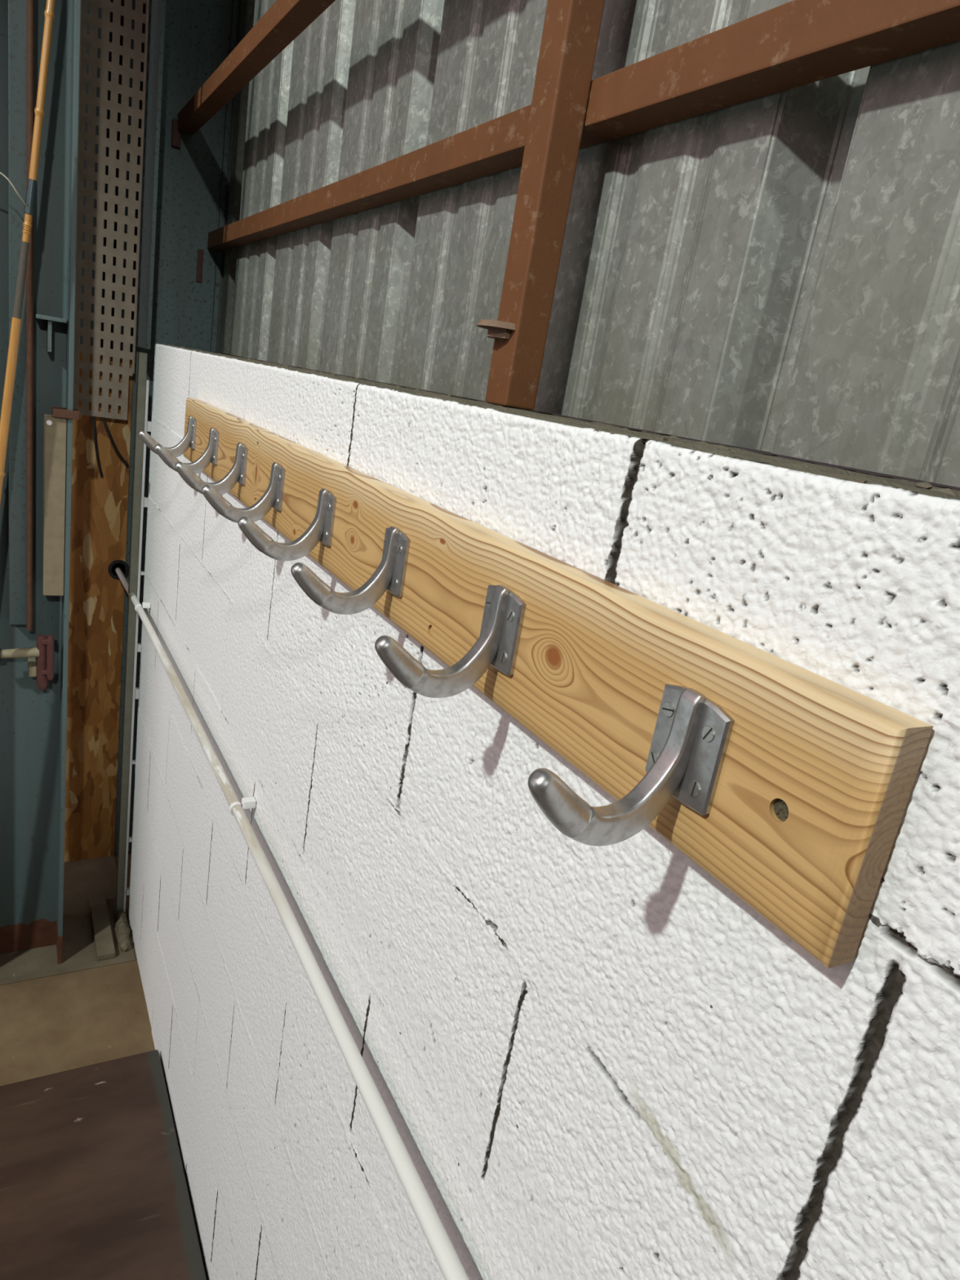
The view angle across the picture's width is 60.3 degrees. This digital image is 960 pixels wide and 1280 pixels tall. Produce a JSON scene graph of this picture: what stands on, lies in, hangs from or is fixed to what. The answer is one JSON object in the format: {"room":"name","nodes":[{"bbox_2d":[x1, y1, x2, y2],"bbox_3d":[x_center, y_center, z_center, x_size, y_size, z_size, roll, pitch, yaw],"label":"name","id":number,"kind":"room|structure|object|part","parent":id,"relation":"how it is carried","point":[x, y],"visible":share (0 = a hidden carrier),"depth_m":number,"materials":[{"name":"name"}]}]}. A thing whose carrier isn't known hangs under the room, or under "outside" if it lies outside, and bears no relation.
{"room":"industrial warehouse","nodes":[
{"label":"industrial warehouse","id":0,"kind":"room"},
{"bbox_2d":[0,851,155,1086],"bbox_3d":[-1.328,1.440,1.121,2.500,0.100,4.500,0,19,-30],"label":"floor","id":1,"kind":"structure","parent":0,"point":[51,1024],"depth_m":2.31,"materials":[{"name":"brown concrete"}]},
{"bbox_2d":[0,0,54,506],"bbox_3d":[-1.048,-0.757,1.851,0.381,3.726,0.037,1,18,-27],"label":"bamboo pole","id":2,"kind":"object","parent":1,"relation":"on","point":[29,204],"visible":1,"depth_m":1.83,"materials":[{"name":"wood"}]},
{"bbox_2d":[0,855,135,985],"bbox_3d":[-1.494,0.890,2.688,0.616,0.004,0.658,0,19,-30],"label":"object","id":3,"kind":"structure","parent":1,"relation":"on","point":[83,879],"depth_m":2.63,"materials":[{"name":"grey concrete"}]},
{"bbox_2d":[0,0,80,964],"bbox_3d":[-1.117,-0.958,1.957,0.276,4.026,0.275,0,19,-30],"label":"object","id":4,"kind":"structure","parent":3,"relation":"on","point":[33,721],"depth_m":2.18,"materials":[{"name":"blue paint"}]},
{"bbox_2d":[7,0,35,625],"bbox_3d":[-1.001,-1.401,1.805,0.053,2.865,0.044,0,19,-30],"label":"channel","id":5,"kind":"object","parent":4,"relation":"attached to","point":[16,9],"visible":0.76,"depth_m":1.96,"materials":[{"name":"blue paint"}]},
{"bbox_2d":[26,0,34,631],"bbox_3d":[-0.972,-1.387,1.790,0.022,2.875,0.015,0,19,-30],"label":"rod","id":6,"kind":"object","parent":5,"relation":"attached to","point":[30,3],"visible":0.92,"depth_m":1.99,"materials":[{"name":"brown wood"}]},
{"bbox_2d":[0,634,53,690],"bbox_3d":[-1.234,0.049,2.206,0.170,0.160,0.109,0,19,-30],"label":"clamp","id":7,"kind":"object","parent":4,"relation":"attached to","point":[42,668],"visible":1,"depth_m":2.19,"materials":[{"name":"red metal"}]},
{"bbox_3d":[-1.233,0.033,2.169,0.136,0.030,0.028,0,19,-30],"label":"rod","id":8,"kind":"part","parent":7,"relation":"part of","materials":[{"name":"beige metal"}]},
{"bbox_2d":[42,406,79,595],"bbox_3d":[-1.075,-0.348,2.117,0.076,0.479,0.062,0,19,-30],"label":"wooden board","id":9,"kind":"object","parent":4,"relation":"attached to","point":[55,424],"visible":1,"depth_m":2.09,"materials":[{"name":"white paint"}]},
{"bbox_2d":[64,351,133,862],"bbox_3d":[-1.399,-0.037,2.716,0.414,1.766,0.016,0,19,-30],"label":"panel","id":10,"kind":"object","parent":3,"relation":"on","point":[99,505],"visible":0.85,"depth_m":2.77,"materials":[{"name":"brown wood"}]},
{"bbox_2d":[107,560,128,579],"bbox_3d":[-1.201,-0.235,2.747,0.066,0.066,0.020,0,19,-30],"label":"grommet","id":11,"kind":"object","parent":10,"relation":"attached to","point":[126,573],"visible":0.89,"depth_m":2.74,"materials":[{"name":"black rubber"}]},
{"bbox_2d":[88,894,115,960],"bbox_3d":[-1.225,0.926,2.675,0.052,0.022,0.315,0,19,-30],"label":"timber offcut","id":12,"kind":"object","parent":3,"relation":"on","point":[100,922],"visible":1,"depth_m":2.65,"materials":[{"name":"grey wood"}]},
{"bbox_2d":[115,909,131,951],"bbox_3d":[-1.161,0.938,2.682,0.041,0.056,0.219,0,19,-30],"label":"lump","id":13,"kind":"object","parent":3,"relation":"on","point":[123,939],"visible":0.97,"depth_m":2.65,"materials":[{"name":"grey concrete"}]},
{"bbox_2d":[0,1049,206,1279],"bbox_3d":[-0.820,1.534,0.784,1.344,0.075,2.608,0,19,-30],"label":"tabletop","id":14,"kind":"object","parent":1,"relation":"on","point":[93,1186],"visible":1,"depth_m":1.81,"materials":[{"name":"brown wood"}]},
{"bbox_2d":[114,0,239,853],"bbox_3d":[-0.868,-1.069,2.457,0.249,4.020,0.282,0,19,-30],"label":"column","id":15,"kind":"structure","parent":1,"relation":"on","point":[184,190],"depth_m":2.48,"materials":[{"name":"blue metal"}]},
{"bbox_2d":[72,0,149,420],"bbox_3d":[-0.999,-1.599,2.253,0.166,1.943,0.028,0,19,-30],"label":"cable tray","id":16,"kind":"object","parent":15,"relation":"attached to","point":[106,6],"visible":0.85,"depth_m":2.37,"materials":[{"name":"grey metal"}]},
{"bbox_2d":[92,416,103,477],"bbox_3d":[-1.182,-0.645,2.562,0.017,0.282,0.046,18,18,26],"label":"cable","id":17,"kind":"object","parent":16,"relation":"hanging from","point":[93,417],"visible":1,"depth_m":2.56,"materials":[{"name":"black rubber"}]},
{"bbox_2d":[101,391,128,466],"bbox_3d":[-1.133,-0.662,2.572,0.086,0.238,0.022,-2,20,-35],"label":"cable","id":18,"kind":"object","parent":16,"relation":"hanging from","point":[122,458],"visible":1,"depth_m":2.57,"materials":[{"name":"black rubber"}]},
{"bbox_2d":[171,0,335,148],"bbox_3d":[0.012,-0.888,0.893,0.061,0.090,3.770,0,19,-30],"label":"steel rail","id":19,"kind":"object","parent":15,"relation":"attached to","point":[285,20],"visible":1,"depth_m":1.76,"materials":[{"name":"brown metal"}]},
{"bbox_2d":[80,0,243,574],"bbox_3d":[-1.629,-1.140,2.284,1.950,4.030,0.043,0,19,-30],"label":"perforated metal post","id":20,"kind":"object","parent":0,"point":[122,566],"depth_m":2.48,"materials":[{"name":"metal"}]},
{"bbox_2d":[128,343,959,1279],"bbox_3d":[0.522,1.045,0.066,0.264,1.832,6.080,0,19,-30],"label":"wall","id":21,"kind":"structure","parent":0,"point":[588,1062],"depth_m":0.67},
{"bbox_2d":[115,351,151,912],"bbox_3d":[-1.051,0.068,2.504,0.039,1.796,0.034,0,19,-30],"label":"strip","id":22,"kind":"object","parent":21,"relation":"attached to","point":[139,501],"visible":0.98,"depth_m":2.47,"materials":[{"name":"grey painted steel"}]},
{"bbox_2d":[115,567,469,1279],"bbox_3d":[-0.329,0.334,1.241,0.040,0.075,3.670,0,19,-30],"label":"conduit pipe","id":23,"kind":"object","parent":21,"relation":"attached to","point":[447,1260],"visible":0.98,"depth_m":0.94,"materials":[{"name":"white plastic"}]},
{"bbox_2d":[475,0,604,410],"bbox_3d":[0.193,-1.323,0.681,0.071,2.199,0.072,0,19,-30],"label":"steel post","id":24,"kind":"object","parent":21,"relation":"on","point":[571,28],"visible":1,"depth_m":0.91,"materials":[{"name":"brown metal"}]},
{"bbox_2d":[182,397,933,968],"bbox_3d":[-0.220,-0.178,1.066,0.023,0.123,1.691,0,19,-30],"label":"board","id":25,"kind":"object","parent":21,"relation":"attached to","point":[818,775],"visible":0.82,"depth_m":0.49,"materials":[{"name":"brown wood"}]},
{"bbox_2d":[138,415,196,457],"bbox_3d":[-0.622,-0.406,1.639,0.102,0.088,0.052,0,19,-30],"label":"coat hook","id":26,"kind":"object","parent":25,"relation":"attached to","point":[188,440],"visible":0.83,"depth_m":1.65,"materials":[{"name":"metal"}]},
{"bbox_3d":[-0.578,-0.416,1.660,0.004,0.062,0.052,0,19,-30],"label":"plate","id":27,"kind":"part","parent":26,"relation":"part of","materials":[{"name":"metal"}]},
{"bbox_2d":[154,427,219,474],"bbox_3d":[-0.523,-0.338,1.467,0.102,0.088,0.052,0,19,-30],"label":"coat hook","id":28,"kind":"object","parent":25,"relation":"attached to","point":[210,455],"visible":0.92,"depth_m":1.47,"materials":[{"name":"metal"}]},
{"bbox_3d":[-0.479,-0.348,1.488,0.004,0.062,0.052,0,19,-30],"label":"plate","id":29,"kind":"part","parent":28,"relation":"part of","materials":[{"name":"metal"}]},
{"bbox_2d":[174,442,248,494],"bbox_3d":[-0.424,-0.270,1.295,0.102,0.088,0.052,0,19,-30],"label":"coat hook","id":30,"kind":"object","parent":25,"relation":"attached to","point":[237,473],"visible":0.98,"depth_m":1.30,"materials":[{"name":"metal"}]},
{"bbox_3d":[-0.380,-0.280,1.317,0.004,0.062,0.052,0,19,-30],"label":"plate","id":31,"kind":"part","parent":30,"relation":"part of","materials":[{"name":"metal"}]},
{"bbox_2d":[201,462,285,523],"bbox_3d":[-0.325,-0.202,1.124,0.102,0.088,0.052,0,19,-30],"label":"coat hook","id":32,"kind":"object","parent":25,"relation":"attached to","point":[273,497],"visible":0.98,"depth_m":1.13,"materials":[{"name":"metal"}]},
{"bbox_3d":[-0.281,-0.212,1.145,0.004,0.062,0.052,0,19,-30],"label":"plate","id":33,"kind":"part","parent":32,"relation":"part of","materials":[{"name":"metal"}]},
{"bbox_2d":[237,488,336,560],"bbox_3d":[-0.227,-0.134,0.952,0.102,0.088,0.052,0,19,-30],"label":"coat hook","id":34,"kind":"object","parent":25,"relation":"attached to","point":[321,529],"visible":1,"depth_m":0.96,"materials":[{"name":"metal"}]},
{"bbox_3d":[-0.182,-0.145,0.973,0.004,0.062,0.052,0,19,-30],"label":"plate","id":35,"kind":"part","parent":34,"relation":"part of","materials":[{"name":"metal"}]},
{"bbox_2d":[290,526,410,614],"bbox_3d":[-0.128,-0.066,0.780,0.102,0.088,0.052,0,19,-30],"label":"coat hook","id":36,"kind":"object","parent":25,"relation":"attached to","point":[390,574],"visible":1,"depth_m":0.79,"materials":[{"name":"metal"}]},
{"bbox_3d":[-0.083,-0.077,0.801,0.004,0.062,0.052,0,19,-30],"label":"plate","id":37,"kind":"part","parent":36,"relation":"part of","materials":[{"name":"metal"}]},
{"bbox_2d":[374,584,526,697],"bbox_3d":[-0.029,0.002,0.608,0.102,0.088,0.052,0,19,-30],"label":"coat hook","id":38,"kind":"object","parent":25,"relation":"attached to","point":[497,644],"visible":1,"depth_m":0.61,"materials":[{"name":"metal"}]},
{"bbox_3d":[0.015,-0.009,0.629,0.004,0.062,0.052,0,19,-30],"label":"plate","id":39,"kind":"part","parent":38,"relation":"part of","materials":[{"name":"metal"}]},
{"bbox_2d":[527,684,734,846],"bbox_3d":[0.070,0.070,0.436,0.102,0.088,0.052,0,19,-30],"label":"coat hook","id":40,"kind":"object","parent":25,"relation":"attached to","point":[692,733],"visible":1,"depth_m":0.45,"materials":[{"name":"metal"}]},
{"bbox_3d":[0.114,0.059,0.458,0.004,0.062,0.052,0,19,-30],"label":"plate","id":41,"kind":"part","parent":40,"relation":"part of","materials":[{"name":"metal"}]},
{"bbox_2d":[171,345,958,496],"bbox_3d":[-0.180,-0.391,1.249,0.219,0.008,2.390,0,19,-30],"label":"debris","id":42,"kind":"object","parent":21,"relation":"on","point":[926,485],"visible":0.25,"depth_m":0.64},
{"bbox_2d":[216,0,959,487],"bbox_3d":[0.852,-0.934,-0.250,0.047,2.198,6.406,0,19,-30],"label":"wall","id":43,"kind":"structure","parent":0,"point":[779,273],"depth_m":0.88,"materials":[{"name":"grey metal"}]},
{"bbox_2d":[195,0,959,282],"bbox_3d":[0.045,-0.579,1.034,0.072,0.148,3.770,0,19,-30],"label":"steel rail","id":44,"kind":"object","parent":43,"relation":"attached to","point":[794,43],"visible":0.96,"depth_m":0.78,"materials":[{"name":"brown metal"}]}
]}

